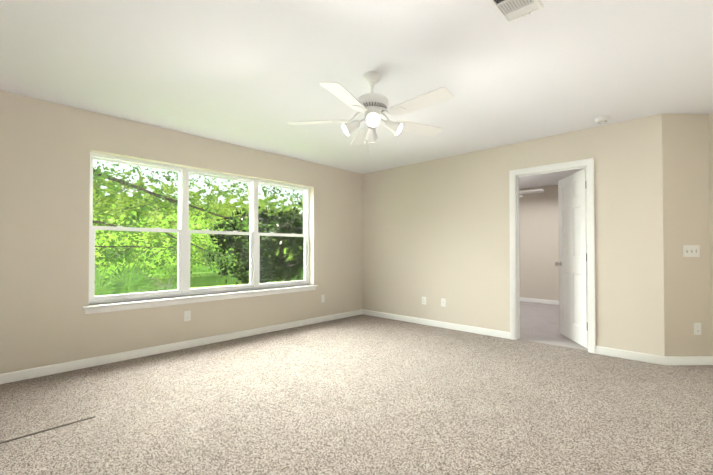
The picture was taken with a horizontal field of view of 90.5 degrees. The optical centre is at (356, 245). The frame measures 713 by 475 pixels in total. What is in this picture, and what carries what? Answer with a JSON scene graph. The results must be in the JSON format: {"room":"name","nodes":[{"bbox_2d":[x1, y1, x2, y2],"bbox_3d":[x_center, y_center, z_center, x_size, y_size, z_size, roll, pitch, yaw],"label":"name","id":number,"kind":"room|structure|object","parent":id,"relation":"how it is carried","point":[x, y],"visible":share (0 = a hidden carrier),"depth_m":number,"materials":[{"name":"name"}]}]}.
{"room":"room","nodes":[
{"label":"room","id":0,"kind":"room"},
{"bbox_2d":[0,90,361,373],"bbox_3d":[-0.590,-0.039,5.578,0.200,2.440,9.040,-1,-1,44],"label":"wall","id":1,"kind":"structure","parent":0,"point":[46,148],"depth_m":3.37,"materials":[{"name":"beige paint"}]},
{"bbox_2d":[184,310,190,320],"bbox_3d":[-1.920,0.799,4.016,0.008,0.115,0.070,-1,-1,44],"label":"electrical outlet","id":2,"kind":"object","parent":1,"relation":"attached to","point":[187,315],"visible":1,"depth_m":4.01,"materials":[{"name":"white plastic"}]},
{"bbox_2d":[82,152,317,313],"bbox_3d":[-1.658,-0.120,4.425,0.232,1.568,2.854,-1,-1,44],"label":"window","id":3,"kind":"structure","parent":1,"relation":"in","point":[183,231],"depth_m":4.12,"materials":[{"name":"white plastic"}]},
{"bbox_2d":[0,301,712,474],"bbox_3d":[1.375,1.207,3.694,5.620,0.100,9.040,-1,-1,44],"label":"floor","id":4,"kind":"structure","parent":0,"point":[362,394],"depth_m":2.46,"materials":[{"name":"beige carpet"}]},
{"bbox_2d":[0,416,94,443],"bbox_3d":[-2.173,1.131,1.893,0.016,0.004,1.260,-1,-1,44],"label":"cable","id":5,"kind":"object","parent":4,"relation":"on","point":[46,430],"visible":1,"depth_m":2.17,"materials":[{"name":"grey"}]},
{"bbox_2d":[0,0,712,188],"bbox_3d":[1.375,-1.358,3.728,5.620,0.150,9.040,-1,-1,44],"label":"ceiling","id":6,"kind":"structure","parent":0,"point":[253,74],"depth_m":2.56,"materials":[{"name":"white paint"}]},
{"bbox_2d":[287,71,453,153],"bbox_3d":[0.154,-0.991,2.659,1.224,0.611,1.281,-1,-1,44],"label":"fan","id":7,"kind":"object","parent":6,"relation":"hanging from","point":[372,106],"visible":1,"depth_m":2.61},
{"bbox_2d":[488,0,544,23],"bbox_3d":[0.856,-1.295,1.898,0.205,0.024,0.285,-1,-1,44],"label":"ceiling vent","id":8,"kind":"object","parent":6,"relation":"in","point":[508,11],"visible":1,"depth_m":1.93,"materials":[{"name":"white metal"}]},
{"bbox_2d":[595,116,610,123],"bbox_3d":[2.485,-1.265,3.572,0.134,0.040,0.134,-1,-1,44],"label":"smoke detector","id":9,"kind":"object","parent":6,"relation":"attached to","point":[602,119],"visible":0.98,"depth_m":3.54,"materials":[{"name":"white plastic"}]},
{"bbox_2d":[362,113,712,355],"bbox_3d":[2.220,-0.053,4.456,5.420,2.440,0.445,-1,-1,44],"label":"wall","id":10,"kind":"structure","parent":0,"point":[434,231],"depth_m":3.80,"materials":[{"name":"beige paint"}]},
{"bbox_2d":[441,298,445,306],"bbox_3d":[1.240,0.816,5.058,0.070,0.115,0.016,-1,-1,44],"label":"outlet","id":11,"kind":"object","parent":10,"relation":"attached to","point":[443,302],"visible":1,"depth_m":5.06,"materials":[{"name":"white plastic"}]},
{"bbox_2d":[509,158,595,353],"bbox_3d":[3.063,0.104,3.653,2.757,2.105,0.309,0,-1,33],"label":"door frame","id":12,"kind":"structure","parent":10,"relation":"attached to","point":[515,175],"depth_m":4.15,"materials":[{"name":"white wood"}]},
{"bbox_2d":[555,168,587,347],"bbox_3d":[2.641,0.143,4.316,0.173,2.013,0.756,0,-1,9],"label":"door","id":13,"kind":"structure","parent":10,"relation":"in","point":[572,223],"depth_m":4.27,"materials":[{"name":"white wood"}]},
{"bbox_2d":[683,245,699,256],"bbox_3d":[3.253,0.053,3.428,0.163,0.115,0.014,0,-1,-1],"label":"switch plate","id":14,"kind":"object","parent":10,"relation":"attached to","point":[691,250],"visible":1,"depth_m":3.43,"materials":[{"name":"white plastic"}]},
{"bbox_2d":[694,323,700,334],"bbox_3d":[3.303,0.806,3.423,0.070,0.115,0.008,0,-1,-1],"label":"electrical outlet","id":15,"kind":"object","parent":10,"relation":"attached to","point":[697,328],"visible":1,"depth_m":3.42,"materials":[{"name":"white plastic"}]},
{"bbox_2d":[519,185,558,300],"bbox_3d":[4.036,-0.016,7.335,4.085,2.440,0.120,-1,-1,44],"label":"wall","id":16,"kind":"structure","parent":0,"point":[539,241],"depth_m":7.43,"materials":[{"name":"beige paint"}]},
{"bbox_2d":[519,189,543,197],"bbox_3d":[2.624,-1.063,6.299,1.269,0.372,1.263,-1,-1,44],"label":"ceiling fan","id":17,"kind":"object","parent":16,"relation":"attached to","point":[532,191],"depth_m":6.03,"materials":[{"name":"white"}]},
{"bbox_3d":[0.240,-0.079,2.517,5.620,2.440,5.745,-1,-1,44],"label":"wall","id":18,"kind":"structure","parent":0,"visible":0},
{"bbox_2d":[0,309,363,383],"bbox_3d":[-1.708,1.122,4.231,0.014,0.083,5.270,-1,-1,44],"label":"baseboard","id":19,"kind":"structure","parent":18,"relation":"attached to","point":[14,376],"depth_m":3.73,"materials":[{"name":"white wood"}]},
{"bbox_2d":[364,310,509,338],"bbox_3d":[1.020,1.136,5.264,2.485,0.083,0.014,-1,-1,44],"label":"baseboard","id":20,"kind":"structure","parent":18,"relation":"attached to","point":[496,333],"depth_m":5.06,"materials":[{"name":"white wood"}]},
{"bbox_2d":[520,297,558,304],"bbox_3d":[3.946,1.163,7.312,3.965,0.083,0.014,-1,-1,44],"label":"baseboard","id":21,"kind":"structure","parent":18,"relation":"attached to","point":[521,299],"depth_m":7.40,"materials":[{"name":"white wood"}]},
{"bbox_2d":[595,346,667,364],"bbox_3d":[2.767,1.114,3.604,0.555,0.083,0.014,-1,-1,44],"label":"baseboard","id":22,"kind":"structure","parent":18,"relation":"attached to","point":[650,358],"depth_m":3.58,"materials":[{"name":"white wood"}]},
{"bbox_2d":[664,356,712,364],"bbox_3d":[3.229,1.111,3.390,0.350,0.083,0.339,-1,-1,44],"label":"baseboard","id":23,"kind":"structure","parent":18,"relation":"attached to","point":[672,360],"depth_m":3.41,"materials":[{"name":"white wood"}]},
{"label":"outside","id":24,"kind":"structure","parent":0,"visible":0},
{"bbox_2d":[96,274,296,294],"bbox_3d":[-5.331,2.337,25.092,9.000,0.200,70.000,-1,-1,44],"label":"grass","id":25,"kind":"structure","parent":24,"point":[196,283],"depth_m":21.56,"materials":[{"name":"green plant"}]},
{"bbox_2d":[93,160,302,270],"bbox_3d":[-3.374,-6.587,23.348,27.400,24.000,70.000,-1,-1,44],"label":"sky","id":26,"kind":"structure","parent":24,"point":[132,200],"depth_m":30.02,"materials":[{"name":"white"}]},
{"bbox_2d":[104,270,296,293],"bbox_3d":[-3.338,2.137,23.200,27.500,0.350,70.000,-1,-1,44],"label":"lawn","id":27,"kind":"structure","parent":24,"point":[199,274],"depth_m":24.14,"materials":[{"name":"green plant"}]},
{"bbox_2d":[93,204,303,276],"bbox_3d":[-9.604,0.581,31.953,6.766,7.672,36.394,-1,-1,44],"label":"shrubs","id":28,"kind":"object","parent":27,"relation":"on","point":[196,226],"depth_m":25.52,"materials":[{"name":"green plant"}]},
{"bbox_2d":[95,260,303,295],"bbox_3d":[-3.375,1.161,9.645,3.141,1.877,9.783,0,-1,20],"label":"bush","id":29,"kind":"object","parent":27,"relation":"on","point":[112,288],"depth_m":6.19,"materials":[{"name":"green plant"}]},
{"bbox_2d":[204,202,303,284],"bbox_3d":[-3.513,0.026,14.740,4.948,3.833,5.414,-1,-1,44],"label":"magnolia tree","id":30,"kind":"object","parent":27,"relation":"on","point":[278,271],"depth_m":13.31,"materials":[{"name":"green plant"}]},
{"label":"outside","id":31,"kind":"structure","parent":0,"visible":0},
{"bbox_2d":[93,161,302,279],"bbox_3d":[-3.729,-1.318,10.426,4.374,4.563,10.675,-1,-1,44],"label":"oak tree","id":32,"kind":"object","parent":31,"point":[99,174],"depth_m":8.23,"materials":[{"name":"green plant"}]}
]}

